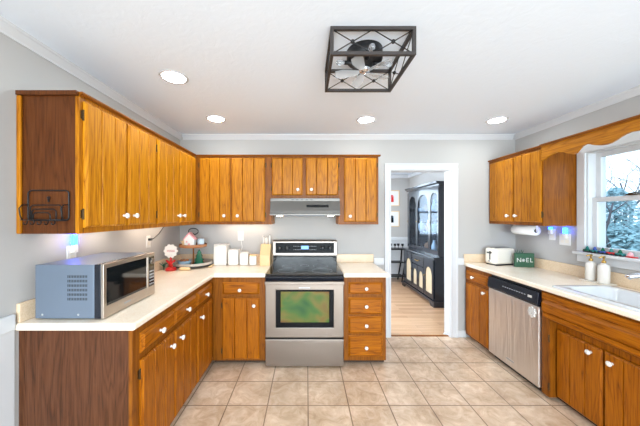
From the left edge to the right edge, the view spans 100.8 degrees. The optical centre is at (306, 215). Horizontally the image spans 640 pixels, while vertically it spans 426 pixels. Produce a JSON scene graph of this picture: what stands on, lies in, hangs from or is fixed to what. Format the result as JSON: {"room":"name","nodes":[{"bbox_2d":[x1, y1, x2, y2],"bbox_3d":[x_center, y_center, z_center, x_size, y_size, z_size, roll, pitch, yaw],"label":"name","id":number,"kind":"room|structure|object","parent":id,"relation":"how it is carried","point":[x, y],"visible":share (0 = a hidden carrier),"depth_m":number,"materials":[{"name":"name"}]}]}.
{"room":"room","nodes":[
{"label":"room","id":0,"kind":"room"},
{"bbox_2d":[0,32,179,425],"bbox_3d":[-1.600,0.249,0.300,0.120,2.460,5.840,0,0,0],"label":"wall","id":1,"kind":"structure","parent":0,"point":[21,68],"depth_m":1.46,"materials":[{"name":"grey paint"}]},
{"bbox_2d":[0,330,14,425],"bbox_3d":[-1.537,1.039,-0.555,0.006,0.880,3.890,0,0,0],"label":"wainscoting","id":2,"kind":"structure","parent":1,"relation":"attached to","point":[7,341],"depth_m":1.36,"materials":[{"name":"grey paint"}]},
{"bbox_2d":[0,314,15,335],"bbox_3d":[-1.529,0.556,-0.557,0.022,0.085,3.885,0,0,0],"label":"trim","id":3,"kind":"structure","parent":1,"relation":"attached to","point":[7,323],"depth_m":1.34,"materials":[{"name":"grey paint"}]},
{"bbox_2d":[66,246,75,258],"bbox_3d":[-1.536,0.254,1.730,0.008,0.116,0.070,0,0,0],"label":"outlet","id":4,"kind":"object","parent":1,"relation":"attached to","point":[69,254],"visible":0.43,"depth_m":1.71,"materials":[{"name":"white plastic"}]},
{"bbox_2d":[70,234,77,252],"bbox_3d":[-1.518,0.183,1.730,0.026,0.118,0.034,0,0,0],"label":"night light","id":5,"kind":"object","parent":4,"relation":"attached to","point":[74,238],"visible":1,"depth_m":1.72,"materials":[{"name":"white plastic"}]},
{"bbox_2d":[15,90,157,233],"bbox_3d":[-1.351,-0.282,1.766,0.375,0.761,0.736,0,0,0],"label":"upper cabinet","id":6,"kind":"object","parent":1,"relation":"attached to","point":[72,141],"visible":1,"depth_m":1.43,"materials":[{"name":"brown wood"}]},
{"bbox_2d":[18,190,69,224],"bbox_3d":[-1.373,-0.044,1.384,0.224,0.186,0.056,0,0,0],"label":"rack","id":7,"kind":"object","parent":6,"relation":"attached to","point":[31,218],"visible":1,"depth_m":1.39,"materials":[{"name":"black metal"}]},
{"bbox_2d":[0,15,181,139],"bbox_3d":[-1.520,-0.951,0.360,0.040,0.060,5.720,0,0,0],"label":"trim","id":8,"kind":"structure","parent":1,"relation":"attached to","point":[7,28],"depth_m":1.71,"materials":[{"name":"grey paint"}]},
{"bbox_2d":[146,236,150,247],"bbox_3d":[-1.536,0.254,2.570,0.008,0.116,0.070,0,0,0],"label":"outlet","id":9,"kind":"object","parent":1,"relation":"attached to","point":[148,243],"visible":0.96,"depth_m":2.56,"materials":[{"name":"white plastic"}]},
{"bbox_2d":[155,134,195,227],"bbox_3d":[-1.350,-0.282,2.674,0.372,0.761,1.087,0,0,0],"label":"upper cabinet","id":10,"kind":"object","parent":1,"relation":"attached to","point":[175,164],"visible":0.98,"depth_m":2.40,"materials":[{"name":"brown wood"}]},
{"bbox_2d":[0,0,639,174],"bbox_3d":[0.522,-1.021,1.915,4.364,0.120,9.070,0,0,0],"label":"ceiling","id":11,"kind":"structure","parent":0,"point":[258,66],"depth_m":1.65,"materials":[{"name":"white paint"}]},
{"bbox_2d":[158,70,188,83],"bbox_3d":[-0.940,-0.979,1.876,0.196,0.004,0.196,0,0,0],"label":"recessed light","id":12,"kind":"object","parent":11,"relation":"in","point":[171,76],"visible":1,"depth_m":1.86,"materials":[{"name":"grey paint"}]},
{"bbox_2d":[206,115,225,121],"bbox_3d":[-0.918,-0.979,2.683,0.196,0.004,0.196,0,0,0],"label":"recessed light","id":13,"kind":"object","parent":11,"relation":"in","point":[214,118],"visible":1,"depth_m":2.67,"materials":[{"name":"grey paint"}]},
{"bbox_2d":[356,116,375,122],"bbox_3d":[0.610,-0.979,2.710,0.196,0.004,0.196,0,0,0],"label":"recessed light","id":14,"kind":"object","parent":11,"relation":"in","point":[366,119],"visible":1,"depth_m":2.69,"materials":[{"name":"grey paint"}]},
{"bbox_2d":[325,26,415,91],"bbox_3d":[0.346,-0.907,1.579,0.446,0.148,0.423,0,0,0],"label":"ceiling fan","id":15,"kind":"object","parent":11,"relation":"attached to","point":[363,55],"visible":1,"depth_m":1.50,"materials":[{"name":"brown metal"}]},
{"bbox_2d":[336,59,356,65],"bbox_3d":[0.236,-0.909,1.571,0.121,0.036,0.036,0,0,0],"label":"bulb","id":16,"kind":"object","parent":15,"relation":"attached to","point":[339,62],"depth_m":1.56,"materials":[{"name":"white"}]},
{"bbox_2d":[355,72,360,79],"bbox_3d":[0.338,-0.909,1.689,0.036,0.036,0.121,0,0,0],"label":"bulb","id":17,"kind":"object","parent":15,"relation":"attached to","point":[358,75],"depth_m":1.72,"materials":[{"name":"white"}]},
{"bbox_2d":[365,43,374,59],"bbox_3d":[0.354,-0.909,1.469,0.036,0.036,0.121,0,0,0],"label":"bulb","id":18,"kind":"object","parent":15,"relation":"attached to","point":[371,47],"depth_m":1.47,"materials":[{"name":"white"}]},
{"bbox_2d":[372,61,392,66],"bbox_3d":[0.456,-0.909,1.587,0.121,0.036,0.036,0,0,0],"label":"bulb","id":19,"kind":"object","parent":15,"relation":"attached to","point":[374,63],"depth_m":1.57,"materials":[{"name":"white"}]},
{"bbox_2d":[486,117,508,123],"bbox_3d":[1.963,-0.979,2.725,0.196,0.004,0.196,0,0,0],"label":"recessed light","id":20,"kind":"object","parent":11,"relation":"in","point":[498,119],"visible":1,"depth_m":2.72,"materials":[{"name":"grey paint"}]},
{"bbox_2d":[180,137,514,336],"bbox_3d":[0.522,0.249,3.280,4.364,2.460,0.120,0,0,0],"label":"wall","id":21,"kind":"structure","parent":0,"point":[475,233],"depth_m":3.22,"materials":[{"name":"grey paint"}]},
{"bbox_2d":[195,155,274,223],"bbox_3d":[-0.800,-0.282,3.030,0.831,0.761,0.372,0,0,0],"label":"upper cabinet","id":22,"kind":"object","parent":21,"relation":"attached to","point":[230,189],"visible":0.99,"depth_m":2.88,"materials":[{"name":"brown wood"}]},
{"bbox_2d":[238,231,243,240],"bbox_3d":[-0.800,0.249,3.216,0.070,0.116,0.008,0,0,0],"label":"outlet","id":23,"kind":"object","parent":21,"relation":"attached to","point":[240,238],"visible":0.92,"depth_m":3.21,"materials":[{"name":"white plastic"}]},
{"bbox_2d":[270,198,339,215],"bbox_3d":[-0.015,-0.087,2.986,0.736,0.192,0.457,0,0,0],"label":"range hood","id":24,"kind":"object","parent":21,"relation":"attached to","point":[278,206],"visible":1,"depth_m":2.78,"materials":[{"name":"grey metal"}]},
{"bbox_2d":[271,155,338,197],"bbox_3d":[-0.015,-0.423,3.030,0.752,0.480,0.372,0,0,0],"label":"upper cabinet","id":25,"kind":"object","parent":21,"relation":"attached to","point":[293,176],"visible":0.97,"depth_m":2.88,"materials":[{"name":"brown wood"}]},
{"bbox_2d":[182,134,514,139],"bbox_3d":[0.502,-0.951,3.200,4.002,0.060,0.040,0,0,0],"label":"trim","id":26,"kind":"structure","parent":21,"relation":"attached to","point":[185,136],"depth_m":3.19,"materials":[{"name":"grey paint"}]},
{"bbox_2d":[336,254,373,261],"bbox_3d":[0.588,0.518,3.208,0.448,0.102,0.021,0,0,0],"label":"backsplash","id":27,"kind":"structure","parent":21,"relation":"attached to","point":[340,257],"depth_m":3.20,"materials":[{"name":"beige laminate"}]},
{"bbox_2d":[336,155,380,223],"bbox_3d":[0.582,-0.282,3.030,0.453,0.761,0.372,0,0,0],"label":"upper cabinet","id":28,"kind":"object","parent":21,"relation":"attached to","point":[358,174],"visible":0.98,"depth_m":2.88,"materials":[{"name":"brown wood"}]},
{"bbox_2d":[374,258,383,264],"bbox_3d":[0.880,0.556,3.210,0.128,0.085,0.020,0,0,0],"label":"trim","id":29,"kind":"structure","parent":21,"relation":"attached to","point":[378,261],"depth_m":3.20,"materials":[{"name":"grey paint"}]},
{"bbox_2d":[391,335,447,335],"bbox_3d":[1.385,1.476,3.248,0.738,0.006,0.027,0,0,0],"label":"trim","id":30,"kind":"structure","parent":21,"relation":"attached to","point":[391,335],"depth_m":3.25,"materials":[{"name":"brown wood"}]},
{"bbox_2d":[384,163,457,337],"bbox_3d":[1.391,0.424,3.269,0.887,2.110,0.146,0,0,0],"label":"door frame","id":31,"kind":"structure","parent":21,"relation":"in","point":[450,170],"depth_m":3.20,"materials":[{"name":"grey paint"}]},
{"bbox_2d":[458,258,463,264],"bbox_3d":[1.869,0.556,3.209,0.078,0.085,0.022,0,0,0],"label":"trim","id":32,"kind":"structure","parent":21,"relation":"attached to","point":[460,260],"depth_m":3.20,"materials":[{"name":"grey paint"}]},
{"bbox_2d":[458,330,465,336],"bbox_3d":[1.881,1.437,3.212,0.102,0.085,0.016,0,0,0],"label":"baseboard","id":33,"kind":"structure","parent":21,"relation":"attached to","point":[461,333],"depth_m":3.20,"materials":[{"name":"grey paint"}]},
{"bbox_2d":[170,278,594,425],"bbox_3d":[0.522,1.529,1.915,4.364,0.100,9.070,0,0,0],"label":"floor","id":34,"kind":"structure","parent":0,"point":[421,380],"depth_m":2.24,"materials":[{"name":"beige tile"}]},
{"bbox_2d":[19,305,176,425],"bbox_3d":[-1.206,1.044,1.623,0.661,0.870,0.421,0,0,0],"label":"base cabinet","id":35,"kind":"object","parent":34,"relation":"on","point":[67,378],"visible":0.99,"depth_m":1.41,"materials":[{"name":"brown wood"}]},
{"bbox_2d":[172,290,195,417],"bbox_3d":[-1.206,1.044,2.023,0.661,0.870,0.377,0,0,0],"label":"base cabinet","id":36,"kind":"object","parent":34,"relation":"on","point":[184,327],"visible":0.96,"depth_m":1.97,"materials":[{"name":"brown wood"}]},
{"bbox_2d":[195,278,212,384],"bbox_3d":[-1.206,1.044,2.712,0.661,0.870,1.005,0,0,0],"label":"base cabinet","id":37,"kind":"object","parent":34,"relation":"on","point":[204,293],"visible":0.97,"depth_m":2.36,"materials":[{"name":"brown wood"}]},
{"bbox_2d":[15,254,272,330],"bbox_3d":[-0.971,0.538,2.304,1.137,0.142,1.829,0,0,0],"label":"countertop","id":38,"kind":"structure","parent":37,"relation":"on","point":[170,286],"depth_m":1.73,"materials":[{"name":"beige laminate"}]},
{"bbox_2d":[35,252,154,318],"bbox_3d":[-1.282,0.418,1.679,0.387,0.302,0.485,0,0,0],"label":"microwave","id":39,"kind":"object","parent":38,"relation":"on","point":[100,285],"visible":1,"depth_m":1.44,"materials":[{"name":"silver metal"}]},
{"bbox_2d":[164,244,177,270],"bbox_3d":[-1.407,0.434,2.744,0.120,0.270,0.110,0,0,-42],"label":"stand","id":40,"kind":"object","parent":38,"relation":"on","point":[170,251],"visible":1,"depth_m":2.73,"materials":[{"name":"red"}]},
{"bbox_2d":[179,267,190,270],"bbox_3d":[-1.260,0.552,2.735,0.120,0.033,0.034,0,0,0],"label":"roller","id":41,"kind":"object","parent":38,"relation":"on","point":[180,268],"visible":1,"depth_m":2.72,"materials":[{"name":"brown wood"}]},
{"bbox_2d":[173,228,212,267],"bbox_3d":[-1.272,0.354,2.975,0.424,0.430,0.424,0,0,0],"label":"tiered tray","id":42,"kind":"object","parent":38,"relation":"on","point":[208,262],"visible":0.77,"depth_m":2.87,"materials":[{"name":"beige wood"}]},
{"bbox_2d":[177,259,190,263],"bbox_3d":[-1.327,0.510,2.875,0.140,0.070,0.140,0,0,0],"label":"bowl","id":43,"kind":"object","parent":42,"relation":"on","point":[184,261],"visible":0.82,"depth_m":2.84,"materials":[{"name":"blue"}]},
{"bbox_2d":[183,232,196,244],"bbox_3d":[-1.282,0.264,2.915,0.132,0.162,0.068,0,0,0],"label":"gingerbread house","id":44,"kind":"object","parent":42,"relation":"on","point":[189,239],"visible":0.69,"depth_m":2.88,"materials":[{"name":"white ceramic"}]},
{"bbox_2d":[179,243,206,247],"bbox_3d":[-1.272,0.336,2.975,0.290,0.035,0.290,0,0,0],"label":"tray","id":45,"kind":"object","parent":42,"relation":"on","point":[205,244],"depth_m":2.86,"materials":[{"name":"brown wood"}]},
{"bbox_2d":[173,258,212,266],"bbox_3d":[-1.272,0.534,2.975,0.416,0.040,0.416,0,0,0],"label":"tray","id":46,"kind":"object","parent":42,"relation":"on","point":[208,262],"depth_m":2.85,"materials":[{"name":"beige wood"}]},
{"bbox_2d":[194,249,204,263],"bbox_3d":[-1.172,0.456,2.890,0.128,0.178,0.128,0,0,0],"label":"tree figurine","id":47,"kind":"object","parent":42,"relation":"on","point":[199,259],"visible":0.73,"depth_m":2.86,"materials":[{"name":"green ceramic"}]},
{"bbox_2d":[198,238,203,244],"bbox_3d":[-1.191,0.302,2.969,0.072,0.085,0.087,0,0,34],"label":"mug","id":48,"kind":"object","parent":42,"relation":"on","point":[200,240],"visible":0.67,"depth_m":2.94,"materials":[{"name":"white ceramic"}]},
{"bbox_2d":[214,244,229,264],"bbox_3d":[-0.987,0.451,3.084,0.148,0.235,0.148,0,0,0],"label":"canister","id":49,"kind":"object","parent":38,"relation":"on","point":[220,250],"visible":0.93,"depth_m":3.01,"materials":[{"name":"white ceramic"}]},
{"bbox_2d":[228,249,239,264],"bbox_3d":[-0.838,0.480,3.069,0.118,0.178,0.118,0,0,0],"label":"canister","id":50,"kind":"object","parent":38,"relation":"on","point":[233,254],"visible":0.95,"depth_m":3.01,"materials":[{"name":"white ceramic"}]},
{"bbox_2d":[240,251,249,264],"bbox_3d":[-0.716,0.495,3.059,0.098,0.147,0.098,0,0,0],"label":"canister","id":51,"kind":"object","parent":38,"relation":"on","point":[244,255],"visible":0.94,"depth_m":3.01,"materials":[{"name":"white ceramic"}]},
{"bbox_2d":[249,254,256,264],"bbox_3d":[-0.613,0.510,3.051,0.082,0.118,0.082,0,0,0],"label":"canister","id":52,"kind":"object","parent":38,"relation":"on","point":[252,257],"visible":1,"depth_m":3.01,"materials":[{"name":"white ceramic"}]},
{"bbox_2d":[260,244,271,265],"bbox_3d":[-0.470,0.451,3.065,0.116,0.235,0.170,0,0,0],"label":"knife block","id":53,"kind":"object","parent":38,"relation":"on","point":[266,249],"visible":0.9,"depth_m":3.00,"materials":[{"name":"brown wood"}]},
{"bbox_2d":[213,277,265,361],"bbox_3d":[-0.666,1.044,2.885,0.523,0.870,0.660,0,0,0],"label":"base cabinet","id":54,"kind":"object","parent":34,"relation":"on","point":[238,302],"visible":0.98,"depth_m":2.59,"materials":[{"name":"brown wood"}]},
{"bbox_2d":[265,240,343,365],"bbox_3d":[-0.019,0.884,2.845,0.758,1.190,0.690,0,0,0],"label":"range","id":55,"kind":"object","parent":34,"relation":"on","point":[304,282],"visible":1,"depth_m":2.56,"materials":[{"name":"silver metal"}]},
{"bbox_2d":[265,263,343,275],"bbox_3d":[-0.019,0.575,2.845,0.758,0.016,0.570,0,0,0],"label":"cooktop","id":56,"kind":"object","parent":55,"relation":"in","point":[277,269],"depth_m":2.78,"materials":[{"name":"black glass"}]},
{"bbox_2d":[343,277,385,361],"bbox_3d":[0.576,1.044,2.885,0.415,0.870,0.660,0,0,0],"label":"base cabinet","id":57,"kind":"object","parent":34,"relation":"on","point":[364,338],"visible":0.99,"depth_m":2.60,"materials":[{"name":"brown wood"}]},
{"bbox_2d":[336,254,388,276],"bbox_3d":[0.588,0.538,2.904,0.448,0.142,0.631,0,0,0],"label":"countertop","id":58,"kind":"structure","parent":57,"relation":"on","point":[351,265],"depth_m":2.95,"materials":[{"name":"beige laminate"}]},
{"bbox_2d":[391,247,403,281],"bbox_3d":[1.985,1.113,6.000,0.570,0.738,0.320,0,0,0],"label":"side table","id":59,"kind":"object","parent":34,"relation":"on","point":[398,275],"visible":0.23,"depth_m":5.99,"materials":[{"name":"black metal"}]},
{"bbox_2d":[391,274,401,276],"bbox_3d":[1.960,1.360,6.000,0.420,0.018,0.240,0,0,0],"label":"shelf","id":60,"kind":"object","parent":59,"relation":"attached to","point":[392,275],"depth_m":5.96,"materials":[{"name":"black wood"}]},
{"bbox_2d":[391,260,403,262],"bbox_3d":[1.960,1.050,6.000,0.420,0.018,0.240,0,0,0],"label":"shelf","id":61,"kind":"object","parent":59,"relation":"attached to","point":[392,261],"depth_m":5.99,"materials":[{"name":"black metal"}]},
{"bbox_2d":[402,181,443,307],"bbox_3d":[2.227,0.462,4.930,0.427,2.035,1.400,0,0,0],"label":"china hutch","id":62,"kind":"object","parent":34,"relation":"on","point":[423,267],"visible":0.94,"depth_m":4.73,"materials":[{"name":"black paint"}]},
{"bbox_2d":[418,221,424,229],"bbox_3d":[2.300,0.202,5.300,0.150,0.190,0.148,0,0,0],"label":"jar","id":63,"kind":"object","parent":62,"relation":"on","point":[421,226],"visible":0.91,"depth_m":5.24,"materials":[{"name":"white ceramic"}]},
{"bbox_2d":[412,230,436,233],"bbox_3d":[2.295,0.303,4.930,0.250,0.012,1.259,0,0,0],"label":"shelf","id":64,"kind":"object","parent":62,"relation":"attached to","point":[416,231],"depth_m":5.08,"materials":[{"name":"black paint"}]},
{"bbox_2d":[431,199,436,210],"bbox_3d":[2.300,-0.181,4.750,0.120,0.215,0.118,0,0,0],"label":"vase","id":65,"kind":"object","parent":62,"relation":"on","point":[434,204],"visible":0.81,"depth_m":4.72,"materials":[{"name":"blue"}]},
{"bbox_2d":[431,222,436,231],"bbox_3d":[2.300,0.202,4.740,0.150,0.190,0.148,0,0,0],"label":"jar","id":66,"kind":"object","parent":62,"relation":"on","point":[433,226],"visible":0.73,"depth_m":4.69,"materials":[{"name":"white ceramic"}]},
{"bbox_2d":[431,240,436,250],"bbox_3d":[2.300,0.551,4.760,0.120,0.215,0.118,0,0,0],"label":"vase","id":67,"kind":"object","parent":62,"relation":"on","point":[434,245],"visible":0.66,"depth_m":4.73,"materials":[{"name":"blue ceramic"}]},
{"bbox_2d":[466,266,491,349],"bbox_3d":[2.209,1.044,2.998,0.661,0.870,0.434,0,0,0],"label":"base cabinet","id":68,"kind":"object","parent":34,"relation":"on","point":[477,290],"visible":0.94,"depth_m":2.96,"materials":[{"name":"brown wood"}]},
{"bbox_2d":[487,275,541,391],"bbox_3d":[2.206,1.046,2.478,0.616,0.866,0.602,0,0,0],"label":"dishwasher","id":69,"kind":"object","parent":34,"relation":"on","point":[515,338],"visible":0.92,"depth_m":2.40,"materials":[{"name":"silver metal"}]},
{"bbox_2d":[527,306,535,317],"bbox_3d":[1.907,0.817,2.243,0.008,0.097,0.084,0,0,0],"label":"magnet","id":70,"kind":"object","parent":69,"relation":"attached to","point":[531,311],"visible":1,"depth_m":2.24,"materials":[{"name":"white plastic"}]},
{"bbox_2d":[541,290,639,425],"bbox_3d":[2.225,1.044,1.782,0.630,0.870,0.783,0,0,0],"label":"base cabinet","id":71,"kind":"object","parent":34,"relation":"on","point":[591,355],"visible":0.99,"depth_m":1.82,"materials":[{"name":"brown wood"}]},
{"bbox_2d":[464,254,639,320],"bbox_3d":[2.226,0.538,2.005,0.634,0.142,2.429,0,0,0],"label":"countertop","id":72,"kind":"structure","parent":71,"relation":"on","point":[544,274],"depth_m":2.43,"materials":[{"name":"beige laminate"}]},
{"bbox_2d":[486,247,513,265],"bbox_3d":[2.234,0.471,3.073,0.293,0.196,0.150,0,0,-12],"label":"toaster","id":73,"kind":"object","parent":72,"relation":"on","point":[497,256],"visible":1,"depth_m":3.01,"materials":[{"name":"beige plastic"}]},
{"bbox_2d":[514,253,533,266],"bbox_3d":[2.405,0.493,2.923,0.190,0.152,0.040,0,0,6],"label":"sign","id":74,"kind":"object","parent":72,"relation":"on","point":[520,259],"visible":1,"depth_m":2.91,"materials":[{"name":"green paint"}]},
{"bbox_2d":[552,285,639,312],"bbox_3d":[2.195,0.647,1.720,0.490,0.180,0.820,0,0,0],"label":"sink","id":75,"kind":"object","parent":72,"relation":"in","point":[617,296],"visible":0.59,"depth_m":1.98,"materials":[{"name":"white ceramic"}]},
{"bbox_2d":[579,279,616,285],"bbox_3d":[2.466,0.564,2.244,0.102,0.010,0.203,0,0,0],"label":"soap tray","id":76,"kind":"object","parent":72,"relation":"on","point":[596,282],"visible":0.61,"depth_m":2.21,"materials":[{"name":"beige plastic"}]},
{"bbox_2d":[585,254,596,280],"bbox_3d":[2.468,0.447,2.297,0.078,0.224,0.074,0,0,0],"label":"soap bottle","id":77,"kind":"object","parent":76,"relation":"on","point":[590,266],"visible":0.98,"depth_m":2.28,"materials":[{"name":"white ceramic"}]},
{"bbox_2d":[597,256,610,283],"bbox_3d":[2.462,0.447,2.192,0.078,0.224,0.074,0,0,0],"label":"soap bottle","id":78,"kind":"object","parent":76,"relation":"on","point":[603,269],"visible":1,"depth_m":2.17,"materials":[{"name":"white ceramic"}]},
{"bbox_2d":[625,273,639,279],"bbox_3d":[2.332,0.451,1.750,0.299,0.212,0.056,0,0,34],"label":"faucet","id":79,"kind":"object","parent":72,"relation":"on","point":[634,275],"visible":1,"depth_m":1.81,"materials":[{"name":"silver metal"}]},
{"bbox_2d":[391,178,408,236],"bbox_3d":[0.925,0.259,6.375,3.350,2.440,0.150,0,0,0],"label":"wall","id":80,"kind":"structure","parent":0,"point":[400,184],"depth_m":6.30,"materials":[{"name":"grey paint"}]},
{"bbox_2d":[391,190,398,205],"bbox_3d":[2.020,-0.411,6.289,0.370,0.370,0.022,0,0,0],"label":"framed picture","id":81,"kind":"object","parent":80,"relation":"attached to","point":[394,193],"visible":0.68,"depth_m":6.29,"materials":[{"name":"white paper"}]},
{"bbox_2d":[391,211,398,226],"bbox_3d":[2.020,0.079,6.289,0.370,0.370,0.022,0,0,0],"label":"framed picture","id":82,"kind":"object","parent":80,"relation":"attached to","point":[394,214],"visible":0.66,"depth_m":6.29,"materials":[{"name":"white paper"}]},
{"bbox_2d":[391,241,407,272],"bbox_3d":[0.925,0.989,6.296,3.050,0.780,0.008,0,0,0],"label":"trim","id":83,"kind":"structure","parent":80,"relation":"attached to","point":[395,254],"depth_m":6.29,"materials":[{"name":"grey paint"}]},
{"bbox_2d":[391,237,407,240],"bbox_3d":[0.925,0.556,6.287,3.050,0.085,0.025,0,0,0],"label":"trim","id":84,"kind":"structure","parent":80,"relation":"attached to","point":[392,238],"depth_m":6.28,"materials":[{"name":"grey paint"}]},
{"bbox_2d":[391,175,407,177],"bbox_3d":[0.925,-0.921,6.275,3.050,0.080,0.050,0,0,0],"label":"trim","id":85,"kind":"structure","parent":80,"relation":"attached to","point":[392,176],"depth_m":6.25,"materials":[{"name":"grey paint"}]},
{"bbox_2d":[409,173,443,187],"bbox_3d":[2.525,0.259,4.820,0.150,2.440,2.960,0,0,0],"label":"wall","id":86,"kind":"structure","parent":0,"point":[424,178],"depth_m":5.45,"materials":[{"name":"grey paint"}]},
{"bbox_2d":[408,173,422,177],"bbox_3d":[2.425,-0.921,4.795,0.050,0.080,2.910,0,0,0],"label":"trim","id":87,"kind":"structure","parent":86,"relation":"attached to","point":[412,174],"depth_m":5.95,"materials":[{"name":"grey paint"}]},
{"bbox_2d":[515,95,639,273],"bbox_3d":[2.624,0.249,0.300,0.160,2.460,5.840,0,0,0],"label":"wall","id":88,"kind":"structure","parent":0,"point":[540,245],"depth_m":2.61,"materials":[{"name":"grey paint"}]},
{"bbox_2d":[488,146,576,225],"bbox_3d":[2.354,-0.282,2.847,0.372,0.761,0.738,0,0,0],"label":"upper cabinet","id":89,"kind":"object","parent":88,"relation":"attached to","point":[524,189],"visible":0.98,"depth_m":2.56,"materials":[{"name":"brown wood"}]},
{"bbox_2d":[511,225,540,235],"bbox_3d":[2.380,0.159,2.880,0.100,0.100,0.277,0,0,0],"label":"paper towel roll","id":90,"kind":"object","parent":89,"relation":"attached to","point":[515,229],"visible":1,"depth_m":2.83,"materials":[{"name":"white paper"}]},
{"bbox_2d":[539,114,639,161],"bbox_3d":[2.202,-0.584,1.740,0.040,0.159,1.483,0,0,0],"label":"window valance","id":91,"kind":"object","parent":89,"relation":"attached to","point":[609,133],"visible":1,"depth_m":2.03,"materials":[{"name":"brown wood"}]},
{"bbox_2d":[464,254,639,289],"bbox_3d":[2.226,0.518,2.010,0.634,0.102,2.419,0,0,0],"label":"backsplash","id":92,"kind":"structure","parent":88,"relation":"attached to","point":[619,279],"depth_m":2.55,"materials":[{"name":"beige laminate"}]},
{"bbox_2d":[549,229,555,239],"bbox_3d":[2.540,0.194,2.735,0.008,0.116,0.070,0,0,0],"label":"outlet","id":93,"kind":"object","parent":88,"relation":"attached to","point":[551,236],"visible":0.8,"depth_m":2.72,"materials":[{"name":"white plastic"}]},
{"bbox_2d":[559,233,570,245],"bbox_3d":[2.540,0.234,2.600,0.008,0.116,0.116,0,0,0],"label":"outlet","id":94,"kind":"object","parent":88,"relation":"attached to","point":[561,241],"visible":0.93,"depth_m":2.60,"materials":[{"name":"white plastic"}]},
{"bbox_2d":[562,228,567,238],"bbox_3d":[2.522,0.173,2.580,0.026,0.108,0.034,0,0,0],"label":"night light","id":95,"kind":"object","parent":94,"relation":"attached to","point":[564,235],"visible":1,"depth_m":2.57,"materials":[{"name":"white plastic"}]},
{"bbox_2d":[514,85,639,139],"bbox_3d":[2.524,-0.951,0.360,0.040,0.060,5.720,0,0,0],"label":"trim","id":96,"kind":"structure","parent":88,"relation":"attached to","point":[635,91],"depth_m":2.40,"materials":[{"name":"grey paint"}]},
{"bbox_2d":[572,251,639,270],"bbox_3d":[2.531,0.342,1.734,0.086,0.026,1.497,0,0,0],"label":"trim","id":97,"kind":"structure","parent":88,"relation":"attached to","point":[637,260],"depth_m":2.17,"materials":[{"name":"grey paint"}]},
{"bbox_2d":[590,247,598,252],"bbox_3d":[2.522,0.300,2.313,0.036,0.058,0.052,0,0,0],"label":"figurine","id":98,"kind":"object","parent":97,"relation":"on","point":[594,250],"visible":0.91,"depth_m":2.31,"materials":[{"name":"teal paint"}]},
{"bbox_2d":[598,248,606,253],"bbox_3d":[2.522,0.300,2.251,0.036,0.058,0.052,0,0,0],"label":"figurine","id":99,"kind":"object","parent":97,"relation":"on","point":[602,251],"visible":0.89,"depth_m":2.24,"materials":[{"name":"blue paint"}]},
{"bbox_2d":[606,248,615,255],"bbox_3d":[2.522,0.300,2.189,0.036,0.058,0.052,0,0,0],"label":"figurine","id":100,"kind":"object","parent":97,"relation":"on","point":[611,252],"visible":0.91,"depth_m":2.18,"materials":[{"name":"red"}]},
{"bbox_2d":[614,250,625,256],"bbox_3d":[2.522,0.300,2.127,0.036,0.058,0.052,0,0,0],"label":"figurine","id":101,"kind":"object","parent":97,"relation":"on","point":[620,253],"visible":0.98,"depth_m":2.12,"materials":[{"name":"teal paint"}]},
{"bbox_2d":[625,252,638,257],"bbox_3d":[2.522,0.307,2.050,0.036,0.043,0.060,0,0,0],"label":"figurine","id":102,"kind":"object","parent":97,"relation":"on","point":[629,255],"visible":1,"depth_m":2.05,"materials":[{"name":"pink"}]},
{"bbox_2d":[577,131,639,250],"bbox_3d":[2.534,-0.161,1.740,0.020,0.980,1.469,0,0,0],"label":"trim","id":103,"kind":"structure","parent":88,"relation":"attached to","point":[633,136],"depth_m":2.41,"materials":[{"name":"grey paint"}]},
{"bbox_2d":[587,141,639,258],"bbox_3d":[2.624,-0.108,2.090,0.160,0.925,0.620,0,0,0],"label":"window","id":104,"kind":"structure","parent":88,"relation":"in","point":[597,199],"depth_m":2.37,"materials":[{"name":"grey paint"}]},
{"label":"outside","id":105,"kind":"structure","parent":0,"visible":0},
{"bbox_3d":[31.450,2.154,17.500,57.100,0.150,85.000,0,0,0],"label":"ground","id":106,"kind":"structure","parent":105,"visible":0},
{"bbox_2d":[606,223,639,250],"bbox_3d":[9.214,1.135,7.930,1.764,1.888,1.701,0,0,14],"label":"evergreen tree","id":107,"kind":"object","parent":106,"relation":"on","point":[619,236],"visible":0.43,"depth_m":7.67,"materials":[{"name":"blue plant"}]},
{"bbox_2d":[606,187,639,230],"bbox_3d":[14.507,0.367,12.370,2.726,3.425,2.796,0,0,-44],"label":"evergreen tree","id":108,"kind":"object","parent":106,"relation":"on","point":[617,218],"visible":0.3,"depth_m":12.07,"materials":[{"name":"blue plant"}]},
{"bbox_2d":[606,150,639,226],"bbox_3d":[27.823,-2.405,23.645,11.896,9.864,6.390,0,0,-20],"label":"bare tree","id":109,"kind":"object","parent":106,"relation":"on","point":[637,189],"visible":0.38,"depth_m":24.36,"materials":[{"name":"grey plant"}]},
{"bbox_2d":[606,171,639,247],"bbox_3d":[8.820,0.269,8.413,2.421,3.632,2.792,0,0,-15],"label":"bare tree","id":110,"kind":"object","parent":106,"relation":"on","point":[612,204],"visible":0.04,"depth_m":7.78,"materials":[{"name":"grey plant"}]},
{"bbox_2d":[606,160,639,228],"bbox_3d":[17.366,-0.749,14.486,7.462,5.688,4.654,0,0,0],"label":"bare tree","id":111,"kind":"object","parent":106,"relation":"on","point":[636,160],"visible":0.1,"depth_m":13.67,"materials":[{"name":"grey plant"}]},
{"bbox_2d":[627,215,639,237],"bbox_3d":[12.200,0.771,9.099,2.180,2.617,2.113,0,0,32],"label":"evergreen tree","id":112,"kind":"object","parent":106,"relation":"on","point":[636,228],"visible":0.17,"depth_m":9.43,"materials":[{"name":"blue plant"}]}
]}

